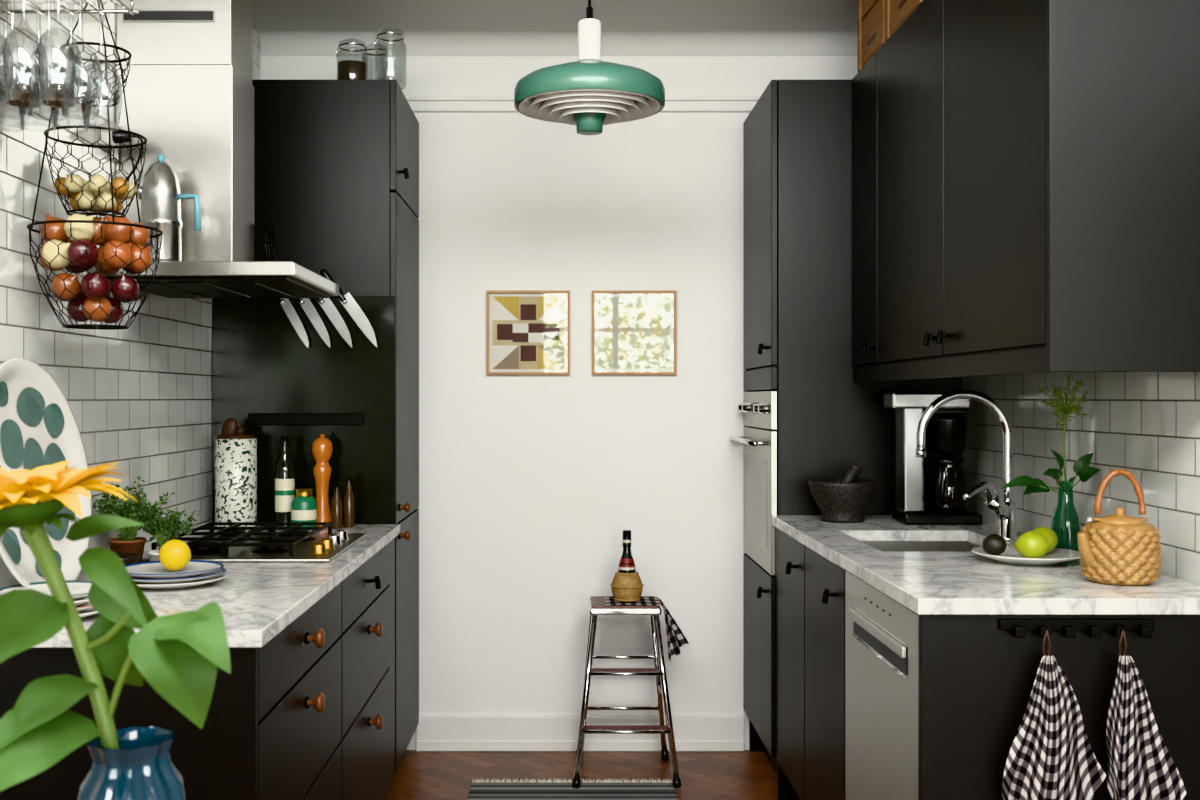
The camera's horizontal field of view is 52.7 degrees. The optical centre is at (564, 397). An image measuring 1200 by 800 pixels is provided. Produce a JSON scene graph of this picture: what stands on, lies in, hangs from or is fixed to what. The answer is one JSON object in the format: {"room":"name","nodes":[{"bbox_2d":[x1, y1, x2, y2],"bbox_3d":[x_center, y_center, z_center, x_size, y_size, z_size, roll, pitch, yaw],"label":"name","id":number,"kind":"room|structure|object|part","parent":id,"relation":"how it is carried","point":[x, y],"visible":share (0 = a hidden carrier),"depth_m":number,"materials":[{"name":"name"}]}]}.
{"room":"kitchen","nodes":[
{"label":"kitchen","id":0,"kind":"room"},
{"bbox_2d":[0,0,260,587],"bbox_3d":[-1.157,-0.017,1.150,0.100,2.593,6.700,0,0,0],"label":"wall","id":1,"kind":"structure","parent":0,"point":[139,397],"depth_m":2.81,"materials":[{"name":"tile"}]},
{"bbox_2d":[0,0,138,14],"bbox_3d":[-0.973,-0.781,2.202,0.265,0.057,0.364,0,0,0],"label":"glass rack","id":2,"kind":"object","parent":1,"relation":"attached to","point":[35,10],"visible":1,"depth_m":2.38,"materials":[{"name":"silver metal"}]},
{"bbox_2d":[0,33,12,106],"bbox_3d":[-1.000,-0.636,2.102,0.076,0.250,0.076,0,0,0],"label":"wine glass","id":3,"kind":"object","parent":2,"relation":"hanging from","point":[8,98],"visible":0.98,"depth_m":2.11,"materials":[{"name":"clear glass"}]},
{"bbox_2d":[0,1,27,130],"bbox_3d":[-1.062,-0.636,2.298,0.076,0.250,0.076,0,0,0],"label":"wine glass","id":4,"kind":"object","parent":2,"relation":"hanging from","point":[0,1],"visible":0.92,"depth_m":2.31,"materials":[{"name":"clear glass"}]},
{"bbox_2d":[0,35,34,118],"bbox_3d":[-1.000,-0.636,2.190,0.076,0.250,0.076,0,0,0],"label":"wine glass","id":5,"kind":"object","parent":2,"relation":"hanging from","point":[29,115],"visible":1,"depth_m":2.20,"materials":[{"name":"clear glass"}]},
{"bbox_2d":[0,0,47,107],"bbox_3d":[-0.940,-0.636,2.103,0.076,0.250,0.076,0,0,0],"label":"wine glass","id":6,"kind":"object","parent":2,"relation":"hanging from","point":[5,97],"visible":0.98,"depth_m":2.10,"materials":[{"name":"clear glass"}]},
{"bbox_2d":[17,0,59,132],"bbox_3d":[-1.000,-0.636,2.300,0.076,0.250,0.076,0,0,0],"label":"wine glass","id":7,"kind":"object","parent":2,"relation":"hanging from","point":[22,126],"visible":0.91,"depth_m":2.30,"materials":[{"name":"clear glass"}]},
{"bbox_2d":[26,14,70,120],"bbox_3d":[-0.940,-0.636,2.204,0.076,0.250,0.076,0,0,0],"label":"wine glass","id":8,"kind":"object","parent":2,"relation":"hanging from","point":[31,112],"visible":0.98,"depth_m":2.20,"materials":[{"name":"clear glass"}]},
{"bbox_2d":[35,19,81,107],"bbox_3d":[-0.880,-0.636,2.103,0.076,0.250,0.076,0,0,0],"label":"wine glass","id":9,"kind":"object","parent":2,"relation":"hanging from","point":[40,99],"visible":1,"depth_m":2.10,"materials":[{"name":"clear glass"}]},
{"bbox_2d":[49,0,91,131],"bbox_3d":[-0.940,-0.636,2.302,0.076,0.250,0.076,0,0,0],"label":"wine glass","id":10,"kind":"object","parent":2,"relation":"hanging from","point":[58,0],"visible":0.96,"depth_m":2.30,"materials":[{"name":"clear glass"}]},
{"bbox_2d":[58,26,102,118],"bbox_3d":[-0.880,-0.636,2.197,0.076,0.250,0.076,0,0,0],"label":"wine glass","id":11,"kind":"object","parent":2,"relation":"hanging from","point":[82,26],"visible":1,"depth_m":2.20,"materials":[{"name":"clear glass"}]},
{"bbox_2d":[80,0,122,130],"bbox_3d":[-0.880,-0.636,2.297,0.076,0.250,0.076,0,0,0],"label":"wine glass","id":12,"kind":"object","parent":2,"relation":"hanging from","point":[117,127],"visible":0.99,"depth_m":2.30,"materials":[{"name":"clear glass"}]},
{"bbox_2d":[98,122,142,180],"bbox_3d":[-1.059,-0.584,2.913,0.093,0.172,0.105,0,0,0],"label":"wall socket","id":13,"kind":"object","parent":1,"relation":"attached to","point":[115,136],"visible":0.51,"depth_m":2.88,"materials":[{"name":"white plastic"}]},
{"bbox_2d":[88,0,338,297],"bbox_3d":[-0.866,-0.792,3.085,0.479,1.040,0.570,0,0,0],"label":"range hood","id":14,"kind":"object","parent":1,"relation":"attached to","point":[189,89],"visible":0.91,"depth_m":2.98,"materials":[{"name":"metal"}]},
{"bbox_2d":[136,154,200,260],"bbox_3d":[-0.946,-0.449,2.864,0.148,0.262,0.098,0,0,25],"label":"coffee pot","id":15,"kind":"object","parent":14,"relation":"on","point":[160,196],"visible":0.74,"depth_m":2.84,"materials":[{"name":"metal"}]},
{"bbox_2d":[261,222,276,260],"bbox_3d":[-0.790,-0.393,3.250,0.027,0.146,0.110,0,0,0],"label":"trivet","id":16,"kind":"object","parent":14,"relation":"on","point":[271,246],"visible":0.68,"depth_m":3.23,"materials":[{"name":"black metal"}]},
{"bbox_2d":[212,296,394,523],"bbox_3d":[-0.820,0.037,3.788,0.571,0.714,0.023,0,0,0],"label":"panel","id":17,"kind":"object","parent":1,"relation":"attached to","point":[261,364],"depth_m":3.79,"materials":[{"name":"black metal"}]},
{"bbox_3d":[-0.810,0.067,3.784,0.360,0.037,0.016,0,0,0],"label":"magnetic strip","id":18,"kind":"part","parent":17,"relation":"part of","materials":[{"name":"black metal"}]},
{"bbox_3d":[-0.825,-0.330,3.784,0.250,0.030,0.016,0,0,0],"label":"rack","id":19,"kind":"object","parent":17,"relation":"attached to","visible":0},
{"bbox_2d":[277,298,308,347],"bbox_3d":[-0.872,-0.281,3.768,0.150,0.252,0.024,0,0,0],"label":"kitchen knife","id":20,"kind":"object","parent":19,"relation":"hanging from","point":[285,303],"visible":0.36,"depth_m":3.77,"materials":[{"name":"metal"}]},
{"bbox_2d":[296,298,329,347],"bbox_3d":[-0.810,-0.281,3.768,0.158,0.250,0.024,0,0,0],"label":"kitchen knife","id":21,"kind":"object","parent":19,"relation":"attached to","point":[306,304],"visible":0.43,"depth_m":3.77,"materials":[{"name":"metal"}]},
{"bbox_2d":[316,298,351,347],"bbox_3d":[-0.747,-0.280,3.768,0.168,0.248,0.024,0,0,0],"label":"kitchen knife","id":22,"kind":"object","parent":19,"relation":"attached to","point":[326,304],"visible":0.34,"depth_m":3.77,"materials":[{"name":"metal"}]},
{"bbox_2d":[320,269,376,346],"bbox_3d":[-0.673,-0.280,3.768,0.179,0.246,0.024,0,0,0],"label":"kitchen knife","id":23,"kind":"object","parent":19,"relation":"hanging from","point":[347,300],"visible":0.78,"depth_m":3.77,"materials":[{"name":"metal"}]},
{"bbox_2d":[253,0,856,30],"bbox_3d":[0.071,-1.353,1.100,2.557,0.080,6.800,0,0,0],"label":"ceiling","id":24,"kind":"structure","parent":0,"point":[268,15],"depth_m":4.15,"materials":[{"name":"paint"}]},
{"bbox_2d":[27,0,162,329],"bbox_3d":[-0.957,-0.727,2.470,0.259,1.168,0.259,0,0,-4],"label":"wire basket","id":25,"kind":"object","parent":24,"relation":"hanging from","point":[101,326],"visible":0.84,"depth_m":2.44,"materials":[{"name":"black metal"}]},
{"bbox_2d":[39,214,151,275],"bbox_3d":[-0.958,-0.315,2.471,0.212,0.116,0.211,0,0,-25],"label":"pile","id":26,"kind":"object","parent":25,"relation":"in","point":[72,249],"visible":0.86,"depth_m":2.41,"materials":[{"name":"orange food"}]},
{"bbox_2d":[52,272,139,323],"bbox_3d":[-0.957,-0.206,2.470,0.182,0.105,0.175,0,0,0],"label":"onions","id":27,"kind":"object","parent":25,"relation":"in","point":[99,284],"visible":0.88,"depth_m":2.43,"materials":[{"name":"red food"}]},
{"bbox_2d":[55,174,136,213],"bbox_3d":[-0.958,-0.415,2.470,0.150,0.070,0.149,0,0,0],"label":"garlic bulbs","id":28,"kind":"object","parent":25,"relation":"in","point":[90,190],"visible":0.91,"depth_m":2.44,"materials":[{"name":"beige food"}]},
{"bbox_2d":[514,0,664,134],"bbox_3d":[0.065,-1.007,3.200,0.398,0.610,0.398,0,0,0],"label":"pendant lamp","id":29,"kind":"object","parent":24,"relation":"hanging from","point":[589,93],"visible":1,"depth_m":3.10,"materials":[{"name":"green metal"}]},
{"bbox_2d":[261,56,857,749],"bbox_3d":[0.071,-0.017,4.450,2.357,2.593,0.100,0,0,0],"label":"wall","id":30,"kind":"structure","parent":0,"point":[530,486],"depth_m":4.40,"materials":[{"name":"white paint"}]},
{"bbox_2d":[486,290,569,374],"bbox_3d":[-0.133,-0.236,4.388,0.302,0.305,0.021,0,0,0],"label":"framed print","id":31,"kind":"object","parent":30,"relation":"attached to","point":[528,331],"visible":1,"depth_m":4.39,"materials":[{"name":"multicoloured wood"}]},
{"bbox_2d":[256,31,856,55],"bbox_3d":[0.071,-1.278,4.364,2.353,0.070,0.070,0,0,0],"label":"trim","id":32,"kind":"structure","parent":30,"relation":"attached to","point":[272,43],"depth_m":4.38,"materials":[{"name":"paint"}]},
{"bbox_2d":[416,716,743,750],"bbox_3d":[0.055,1.218,4.389,1.190,0.125,0.022,0,0,0],"label":"baseboard","id":33,"kind":"structure","parent":30,"relation":"attached to","point":[433,733],"depth_m":4.38,"materials":[{"name":"paint"}]},
{"bbox_2d":[405,96,760,111],"bbox_3d":[0.071,-1.064,4.385,2.353,0.052,0.030,0,0,0],"label":"trim","id":34,"kind":"structure","parent":30,"relation":"attached to","point":[417,103],"depth_m":4.38,"materials":[{"name":"paint"}]},
{"bbox_2d":[592,290,676,374],"bbox_3d":[0.251,-0.236,4.388,0.306,0.305,0.021,0,0,0],"label":"framed print","id":35,"kind":"object","parent":30,"relation":"attached to","point":[634,332],"visible":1,"depth_m":4.39,"materials":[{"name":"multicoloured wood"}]},
{"bbox_2d":[384,750,776,799],"bbox_3d":[0.071,1.305,1.100,2.557,0.050,6.800,0,0,0],"label":"floor","id":36,"kind":"structure","parent":0,"point":[420,775],"depth_m":4.16,"materials":[{"name":"brown wood"}]},
{"bbox_2d":[0,538,394,799],"bbox_3d":[-0.799,0.854,2.931,0.611,0.852,1.718,0,0,0],"label":"base cabinet","id":37,"kind":"object","parent":36,"relation":"on","point":[308,713],"visible":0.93,"depth_m":2.32,"materials":[{"name":"grey paint"}]},
{"bbox_2d":[32,524,399,647],"bbox_3d":[-0.810,0.410,2.922,0.590,0.030,1.735,0,0,0],"label":"countertop","id":38,"kind":"structure","parent":37,"relation":"on","point":[257,601],"depth_m":2.48,"materials":[{"name":"grey stone"}]},
{"bbox_2d":[0,528,44,586],"bbox_3d":[-1.030,0.290,2.204,0.087,0.116,0.179,0,0,0],"label":"oval platter","id":39,"kind":"object","parent":38,"relation":"on","point":[15,552],"depth_m":2.25,"materials":[{"name":"white ceramic"}]},
{"bbox_2d":[0,358,88,472],"bbox_3d":[-1.030,0.037,2.310,0.087,0.219,0.391,0,0,0],"label":"oval platter","id":40,"kind":"object","parent":38,"relation":"on","point":[38,426],"depth_m":2.41,"materials":[{"name":"white ceramic"}]},
{"bbox_2d":[43,491,91,580],"bbox_3d":[-1.030,0.280,2.405,0.087,0.174,0.232,0,0,0],"label":"oval platter","id":41,"kind":"object","parent":38,"relation":"on","point":[67,552],"depth_m":2.47,"materials":[{"name":"white ceramic"}]},
{"bbox_2d":[79,608,97,618],"bbox_3d":[-0.925,0.386,2.185,0.220,0.018,0.220,0,0,0],"label":"dinner plate","id":42,"kind":"object","parent":38,"relation":"on","point":[92,611],"visible":0.09,"depth_m":2.14,"materials":[{"name":"white ceramic"}]},
{"bbox_2d":[76,603,92,612],"bbox_3d":[-0.925,0.375,2.185,0.212,0.018,0.212,0,0,0],"label":"dinner plate","id":43,"kind":"object","parent":42,"relation":"on","point":[88,606],"visible":0.09,"depth_m":2.14,"materials":[{"name":"white ceramic"}]},
{"bbox_2d":[74,597,89,606],"bbox_3d":[-0.925,0.364,2.185,0.204,0.018,0.204,0,0,0],"label":"dinner plate","id":44,"kind":"object","parent":43,"relation":"on","point":[84,601],"visible":0.1,"depth_m":2.13,"materials":[{"name":"white ceramic"}]},
{"bbox_2d":[0,580,91,600],"bbox_3d":[-0.925,0.353,2.185,0.196,0.018,0.196,0,0,0],"label":"dinner plate","id":45,"kind":"object","parent":44,"relation":"on","point":[79,589],"visible":0.3,"depth_m":2.23,"materials":[{"name":"white ceramic"}]},
{"bbox_2d":[116,553,139,564],"bbox_3d":[-1.010,0.374,2.715,0.110,0.041,0.110,0,0,0],"label":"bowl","id":46,"kind":"object","parent":38,"relation":"on","point":[127,558],"visible":0.18,"depth_m":2.71,"materials":[{"name":"brown ceramic"}]},
{"bbox_2d":[92,476,174,562],"bbox_3d":[-1.008,0.288,2.827,0.182,0.214,0.180,0,0,0],"label":"potted herb","id":47,"kind":"object","parent":38,"relation":"on","point":[128,543],"visible":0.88,"depth_m":2.80,"materials":[{"name":"plant"}]},
{"bbox_2d":[135,505,200,560],"bbox_3d":[-0.925,0.322,2.801,0.140,0.146,0.122,0,0,23],"label":"potted herb","id":48,"kind":"object","parent":38,"relation":"on","point":[156,528],"visible":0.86,"depth_m":2.79,"materials":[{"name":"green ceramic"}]},
{"bbox_2d":[135,572,227,589],"bbox_3d":[-0.835,0.386,2.560,0.236,0.018,0.236,0,0,0],"label":"plate","id":49,"kind":"object","parent":38,"relation":"on","point":[224,575],"visible":0.38,"depth_m":2.49,"materials":[{"name":"white ceramic"}]},
{"bbox_2d":[129,568,225,584],"bbox_3d":[-0.835,0.376,2.560,0.228,0.018,0.228,0,0,0],"label":"plate","id":50,"kind":"object","parent":49,"relation":"on","point":[222,570],"visible":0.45,"depth_m":2.49,"materials":[{"name":"white ceramic"}]},
{"bbox_2d":[125,560,223,578],"bbox_3d":[-0.835,0.366,2.560,0.220,0.018,0.220,0,0,0],"label":"plate","id":51,"kind":"object","parent":50,"relation":"on","point":[152,569],"visible":0.82,"depth_m":2.58,"materials":[{"name":"white ceramic"}]},
{"bbox_2d":[159,539,190,570],"bbox_3d":[-0.825,0.332,2.560,0.066,0.065,0.068,0,0,0],"label":"lemon","id":52,"kind":"object","parent":51,"relation":"on","point":[174,555],"visible":1,"depth_m":2.54,"materials":[{"name":"yellow food"}]},
{"bbox_2d":[215,418,256,526],"bbox_3d":[-1.000,0.228,3.680,0.124,0.334,0.124,0,0,0],"label":"utensil canister","id":53,"kind":"object","parent":38,"relation":"on","point":[235,451],"visible":0.88,"depth_m":3.63,"materials":[{"name":"ceramic"}]},
{"bbox_2d":[142,522,366,561],"bbox_3d":[-0.792,0.373,3.180,0.455,0.042,0.560,0,0,0],"label":"gas cooktop","id":54,"kind":"object","parent":38,"relation":"in","point":[232,543],"visible":0.91,"depth_m":3.07,"materials":[{"name":"metal"}]},
{"bbox_2d":[275,437,294,526],"bbox_3d":[-0.852,0.257,3.680,0.059,0.276,0.059,0,0,0],"label":"olive oil bottle","id":55,"kind":"object","parent":38,"relation":"on","point":[284,472],"visible":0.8,"depth_m":3.66,"materials":[{"name":"clear glass"}]},
{"bbox_2d":[291,489,316,526],"bbox_3d":[-0.785,0.334,3.640,0.077,0.122,0.077,0,0,0],"label":"jar","id":56,"kind":"object","parent":38,"relation":"on","point":[304,505],"visible":0.7,"depth_m":3.61,"materials":[{"name":"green metal"}]},
{"bbox_2d":[312,434,332,527],"bbox_3d":[-0.742,0.252,3.700,0.064,0.286,0.064,0,0,0],"label":"pepper mill","id":57,"kind":"object","parent":38,"relation":"on","point":[322,449],"visible":0.79,"depth_m":3.68,"materials":[{"name":"orange wood"}]},
{"bbox_2d":[331,485,341,528],"bbox_3d":[-0.690,0.330,3.660,0.032,0.130,0.032,0,0,0],"label":"oil bottle","id":58,"kind":"object","parent":38,"relation":"on","point":[336,505],"visible":0.95,"depth_m":3.65,"materials":[{"name":"brown glass"}]},
{"bbox_2d":[344,478,353,526],"bbox_3d":[-0.660,0.320,3.700,0.032,0.150,0.032,0,0,0],"label":"oil bottle","id":59,"kind":"object","parent":38,"relation":"on","point":[349,497],"visible":1,"depth_m":3.69,"materials":[{"name":"brown glass"}]},
{"bbox_2d":[253,80,418,772],"bbox_3d":[-0.799,0.140,4.099,0.611,2.280,0.598,0,0,0],"label":"tall cabinet","id":60,"kind":"object","parent":36,"relation":"on","point":[336,162],"visible":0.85,"depth_m":3.80,"materials":[{"name":"grey paint"}]},
{"bbox_2d":[336,39,367,79],"bbox_3d":[-0.686,-1.076,3.900,0.103,0.150,0.100,0,0,0],"label":"glass jar","id":61,"kind":"object","parent":60,"relation":"on","point":[346,69],"visible":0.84,"depth_m":3.86,"materials":[{"name":"clear glass"}]},
{"bbox_2d":[362,44,388,79],"bbox_3d":[-0.623,-1.081,3.985,0.089,0.160,0.086,0,0,0],"label":"glass jar","id":62,"kind":"object","parent":60,"relation":"on","point":[386,51],"visible":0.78,"depth_m":3.98,"materials":[{"name":"clear glass"}]},
{"bbox_2d":[374,27,405,88],"bbox_3d":[-0.561,-1.093,3.890,0.103,0.185,0.100,0,0,0],"label":"glass jar","id":63,"kind":"object","parent":60,"relation":"on","point":[379,38],"visible":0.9,"depth_m":3.89,"materials":[{"name":"clear glass"}]},
{"bbox_2d":[467,779,677,799],"bbox_3d":[0.022,1.276,3.176,0.675,0.010,1.752,0,0,0],"label":"rug","id":64,"kind":"object","parent":36,"relation":"on","point":[606,789],"visible":0.95,"depth_m":3.93,"materials":[{"name":"grey fabric"}]},
{"bbox_2d":[572,596,680,787],"bbox_3d":[0.202,0.986,4.115,0.357,0.591,0.355,0,0,0],"label":"step stool","id":65,"kind":"object","parent":64,"relation":"on","point":[597,606],"visible":0.91,"depth_m":4.00,"materials":[{"name":"silver metal"}]},
{"bbox_2d":[604,596,688,660],"bbox_3d":[0.267,0.774,4.075,0.291,0.176,0.209,0,0,9],"label":"checked napkin","id":66,"kind":"object","parent":65,"relation":"on","point":[676,639],"visible":0.88,"depth_m":4.06,"materials":[{"name":"black fabric"}]},
{"bbox_2d":[610,530,643,601],"bbox_3d":[0.210,0.567,4.100,0.114,0.236,0.114,0,0,0],"label":"wine bottle","id":67,"kind":"object","parent":66,"relation":"on","point":[626,585],"visible":1,"depth_m":4.07,"materials":[{"name":"wicker"}]},
{"bbox_2d":[775,527,845,799],"bbox_3d":[0.938,0.840,3.326,0.621,0.880,0.943,0,0,0],"label":"base cabinet","id":68,"kind":"object","parent":36,"relation":"on","point":[809,587],"visible":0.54,"depth_m":3.28,"materials":[{"name":"black wood"}]},
{"bbox_2d":[772,515,1199,614],"bbox_3d":[0.948,0.383,3.009,0.600,0.030,1.578,0,0,0],"label":"countertop","id":69,"kind":"structure","parent":68,"relation":"on","point":[926,583],"depth_m":2.47,"materials":[{"name":"white stone"}]},
{"bbox_2d":[808,463,876,522],"bbox_3d":[0.830,0.280,3.620,0.200,0.175,0.200,0,0,0],"label":"mortar","id":70,"kind":"object","parent":69,"relation":"on","point":[844,500],"visible":1,"depth_m":3.56,"materials":[{"name":"stone"}]},
{"bbox_2d":[861,541,981,551],"bbox_3d":[0.940,0.471,3.130,0.380,0.145,0.480,0,0,0],"label":"sink","id":71,"kind":"object","parent":69,"relation":"in","point":[884,546],"depth_m":3.36,"materials":[{"name":"grey paint"}]},
{"bbox_2d":[884,392,982,524],"bbox_3d":[1.083,0.175,3.560,0.255,0.385,0.180,0,0,0],"label":"coffee maker","id":72,"kind":"object","parent":69,"relation":"on","point":[946,485],"visible":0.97,"depth_m":3.53,"materials":[{"name":"black plastic"}]},
{"bbox_2d":[916,390,1018,540],"bbox_3d":[1.042,0.173,3.103,0.265,0.388,0.096,0,0,-4],"label":"kitchen faucet","id":73,"kind":"object","parent":69,"relation":"on","point":[1005,510],"visible":0.98,"depth_m":3.12,"materials":[{"name":"silver metal"}]},
{"bbox_2d":[971,545,1080,565],"bbox_3d":[1.040,0.356,2.720,0.242,0.022,0.242,0,0,0],"label":"serving plate","id":74,"kind":"object","parent":69,"relation":"on","point":[1011,555],"visible":0.74,"depth_m":2.69,"materials":[{"name":"white ceramic"}]},
{"bbox_2d":[982,534,1005,555],"bbox_3d":[0.965,0.331,2.721,0.050,0.050,0.054,0,0,0],"label":"avocado","id":75,"kind":"object","parent":74,"relation":"on","point":[993,544],"visible":0.98,"depth_m":2.70,"materials":[{"name":"food"}]},
{"bbox_2d":[1014,531,1048,557],"bbox_3d":[1.035,0.327,2.680,0.066,0.064,0.066,0,0,0],"label":"lime","id":76,"kind":"object","parent":74,"relation":"on","point":[1030,544],"visible":0.96,"depth_m":2.66,"materials":[{"name":"green food"}]},
{"bbox_2d":[1033,527,1057,553],"bbox_3d":[1.089,0.325,2.760,0.068,0.062,0.060,0,0,0],"label":"lime","id":77,"kind":"object","parent":74,"relation":"on","point":[1050,535],"visible":0.4,"depth_m":2.74,"materials":[{"name":"green food"}]},
{"bbox_2d":[1001,375,1099,550],"bbox_3d":[1.134,0.157,2.816,0.211,0.421,0.110,0,0,-26],"label":"vase","id":78,"kind":"object","parent":69,"relation":"on","point":[1065,519],"visible":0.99,"depth_m":2.82,"materials":[{"name":"green glass"}]},
{"bbox_2d":[1077,469,1161,585],"bbox_3d":[1.110,0.255,2.420,0.150,0.226,0.150,0,0,31],"label":"teapot","id":79,"kind":"object","parent":69,"relation":"on","point":[1120,549],"visible":1,"depth_m":2.37,"materials":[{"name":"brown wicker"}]},
{"bbox_2d":[743,80,961,799],"bbox_3d":[0.932,0.140,4.099,0.633,2.280,0.598,0,0,0],"label":"tall cabinet","id":80,"kind":"object","parent":36,"relation":"on","point":[797,136],"visible":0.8,"depth_m":3.80,"materials":[{"name":"black wood"}]},
{"bbox_2d":[730,391,776,574],"bbox_3d":[0.877,0.268,4.099,0.566,0.580,0.586,0,0,0],"label":"oven","id":81,"kind":"object","parent":80,"relation":"in","point":[759,408],"depth_m":3.99,"materials":[{"name":"grey paint"}]},
{"bbox_2d":[845,570,918,799],"bbox_3d":[0.938,0.843,2.554,0.580,0.874,0.592,0,0,0],"label":"dishwasher","id":82,"kind":"object","parent":36,"relation":"on","point":[882,634],"visible":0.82,"depth_m":2.54,"materials":[{"name":"metal"}]},
{"bbox_2d":[919,615,1199,799],"bbox_3d":[0.953,0.840,2.244,0.590,0.880,0.018,0,0,0],"label":"cabinet end panel","id":83,"kind":"object","parent":36,"relation":"on","point":[976,679],"visible":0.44,"depth_m":2.23,"materials":[{"name":"grey paint"}]},
{"bbox_2d":[999,619,1154,637],"bbox_3d":[0.943,0.423,2.220,0.285,0.030,0.030,0,0,0],"label":"peg rail","id":84,"kind":"object","parent":83,"relation":"attached to","point":[1018,627],"visible":0.98,"depth_m":2.22,"materials":[{"name":"black metal"}]},
{"bbox_2d":[1002,630,1105,799],"bbox_3d":[0.884,0.660,2.195,0.190,0.474,0.034,0,0,-2],"label":"gingham towel","id":85,"kind":"object","parent":84,"relation":"hanging from","point":[1051,756],"visible":1,"depth_m":2.20,"materials":[{"name":"black fabric"}]},
{"bbox_2d":[1106,630,1185,799],"bbox_3d":[1.050,0.673,2.195,0.143,0.502,0.034,0,0,-3],"label":"gingham towel","id":86,"kind":"object","parent":84,"relation":"hanging from","point":[1141,766],"visible":1,"depth_m":2.19,"materials":[{"name":"black fabric"}]},
{"bbox_3d":[-0.325,0.910,0.985,1.350,0.740,0.870,0,0,0],"label":"dining table","id":87,"kind":"object","parent":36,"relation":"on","visible":0},
{"bbox_2d":[77,727,185,799],"bbox_3d":[-0.430,0.438,1.200,0.110,0.202,0.106,0,0,0],"label":"glass vase","id":88,"kind":"object","parent":87,"relation":"on","point":[142,768],"visible":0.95,"depth_m":1.17,"materials":[{"name":"blue"}]},
{"bbox_2d":[0,461,230,790],"bbox_3d":[-0.471,0.281,1.172,0.313,0.440,0.207,0,0,0],"label":"sunflower","id":89,"kind":"object","parent":88,"relation":"in","point":[179,655],"visible":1,"depth_m":1.16,"materials":[{"name":"green plant"}]},
{"bbox_2d":[962,372,1199,584],"bbox_3d":[1.300,-0.017,1.150,0.100,2.593,6.700,0,0,0],"label":"wall","id":90,"kind":"structure","parent":0,"point":[1146,425],"depth_m":2.79,"materials":[{"name":"tile"}]},
{"bbox_2d":[852,0,1199,381],"bbox_3d":[1.058,-0.524,3.021,0.381,0.951,1.553,0,0,0],"label":"upper cabinet","id":91,"kind":"object","parent":90,"relation":"attached to","point":[1026,173],"visible":1,"depth_m":2.36,"materials":[{"name":"grey paint"}]},
{"bbox_2d":[857,0,884,71],"bbox_3d":[1.050,-1.151,3.570,0.301,0.300,0.300,0,0,0],"label":"wooden crate","id":92,"kind":"object","parent":91,"relation":"on","point":[870,13],"visible":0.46,"depth_m":3.60,"materials":[{"name":"brown wood"}]},
{"bbox_2d":[885,0,922,41],"bbox_3d":[1.050,-1.131,3.230,0.301,0.260,0.340,0,0,0],"label":"wooden crate","id":93,"kind":"object","parent":91,"relation":"on","point":[897,12],"visible":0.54,"depth_m":3.30,"materials":[{"name":"brown wood"}]}
]}

